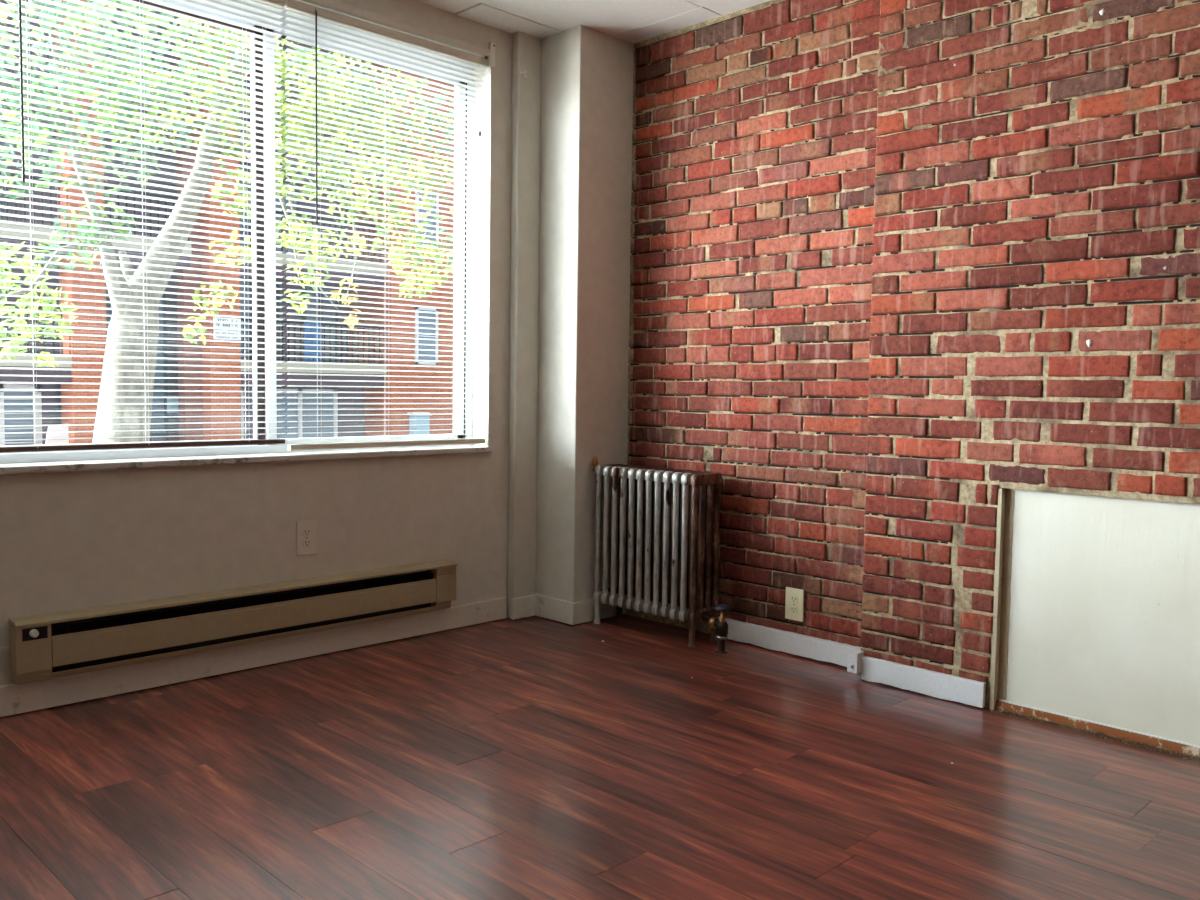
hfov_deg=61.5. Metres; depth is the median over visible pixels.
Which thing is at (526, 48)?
wall
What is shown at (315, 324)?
window
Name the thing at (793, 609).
receptacle
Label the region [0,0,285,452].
blind
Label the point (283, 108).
street tree
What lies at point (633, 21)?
ceiling
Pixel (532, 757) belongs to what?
floor
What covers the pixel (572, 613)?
baseboard
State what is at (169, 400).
notice
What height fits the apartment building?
10.200 m
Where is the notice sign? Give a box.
[213,317,240,339]
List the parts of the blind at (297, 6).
ladder cord, rail, ladder cord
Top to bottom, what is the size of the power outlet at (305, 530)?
0.124 m
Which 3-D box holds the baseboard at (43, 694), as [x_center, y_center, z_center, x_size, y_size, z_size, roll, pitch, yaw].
[-2.191,0.762,2.551,5.042,0.091,0.019,-3,5,-45]
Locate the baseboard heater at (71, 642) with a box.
[9,559,456,684]
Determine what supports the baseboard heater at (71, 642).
attached to the wall at (70, 540)
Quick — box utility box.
[408,412,431,434]
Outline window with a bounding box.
[0,0,473,463]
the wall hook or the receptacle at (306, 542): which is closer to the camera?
the receptacle at (306, 542)
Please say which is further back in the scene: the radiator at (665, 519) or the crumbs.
the radiator at (665, 519)
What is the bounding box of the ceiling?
[416,0,769,43]
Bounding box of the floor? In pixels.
[0,614,1199,899]
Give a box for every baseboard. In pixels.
[0,597,506,716]
[511,594,625,624]
[718,617,985,707]
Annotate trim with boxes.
[304,0,489,56]
[996,700,1199,757]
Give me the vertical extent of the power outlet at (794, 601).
0.122 m
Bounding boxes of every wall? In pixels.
[0,0,511,693]
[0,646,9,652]
[508,31,540,617]
[626,0,1199,709]
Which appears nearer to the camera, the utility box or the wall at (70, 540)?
the wall at (70, 540)
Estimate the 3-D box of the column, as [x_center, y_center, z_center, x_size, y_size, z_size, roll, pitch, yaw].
[-0.012,-0.514,4.442,0.518,2.472,0.282,-3,5,-45]
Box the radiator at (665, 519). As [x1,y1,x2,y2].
[592,456,729,653]
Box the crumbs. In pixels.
[991,707,1199,760]
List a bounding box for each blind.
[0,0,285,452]
[284,0,494,450]
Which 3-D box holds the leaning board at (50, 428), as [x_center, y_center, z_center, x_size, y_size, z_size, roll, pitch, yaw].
[-9.855,0.359,18.070,0.687,1.650,0.300,-3,5,-45]
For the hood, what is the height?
0.017 m
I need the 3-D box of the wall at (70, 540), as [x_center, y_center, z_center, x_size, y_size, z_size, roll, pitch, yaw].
[-1.998,-0.422,2.838,5.800,2.532,0.245,-3,5,-45]
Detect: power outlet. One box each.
[296,520,315,555]
[785,587,803,621]
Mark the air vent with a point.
(595, 461)
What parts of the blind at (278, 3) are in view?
ladder cord, rail, ladder cord, ladder cord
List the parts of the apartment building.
pane, pane, railing, railing, railing, railing, pane, railing, pane, pane, pane, railing, railing, railing, pane, pane, pane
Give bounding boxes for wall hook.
[520,70,527,78]
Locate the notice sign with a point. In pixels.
(221, 325)
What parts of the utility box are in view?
lid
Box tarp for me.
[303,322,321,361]
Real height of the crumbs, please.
0.014 m
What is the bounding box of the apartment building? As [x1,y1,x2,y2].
[0,0,454,445]
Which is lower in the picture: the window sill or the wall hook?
the window sill
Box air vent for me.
[592,456,597,470]
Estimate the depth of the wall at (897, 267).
3.33 m
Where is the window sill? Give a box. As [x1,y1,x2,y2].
[0,446,491,473]
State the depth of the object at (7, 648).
2.97 m
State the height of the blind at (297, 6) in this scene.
1.638 m
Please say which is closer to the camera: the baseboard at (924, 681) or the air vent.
the baseboard at (924, 681)
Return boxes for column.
[536,25,634,601]
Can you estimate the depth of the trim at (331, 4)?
3.80 m
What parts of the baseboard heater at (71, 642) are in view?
plate, thermostat knob, dial plate, panel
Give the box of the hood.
[9,559,456,628]
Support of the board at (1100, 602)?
attached to the wall at (897, 267)
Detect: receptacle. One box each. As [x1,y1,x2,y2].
[303,529,310,535]
[303,539,310,546]
[790,596,797,602]
[790,606,797,612]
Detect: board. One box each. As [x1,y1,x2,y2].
[45,423,68,444]
[998,488,1199,747]
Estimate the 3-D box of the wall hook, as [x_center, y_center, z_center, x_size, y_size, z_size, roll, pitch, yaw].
[-0.313,-1.552,4.169,0.018,0.038,0.037,-3,5,-45]
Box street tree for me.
[0,0,454,442]
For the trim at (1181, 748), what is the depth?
2.97 m
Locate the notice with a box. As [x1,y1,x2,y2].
[167,398,178,412]

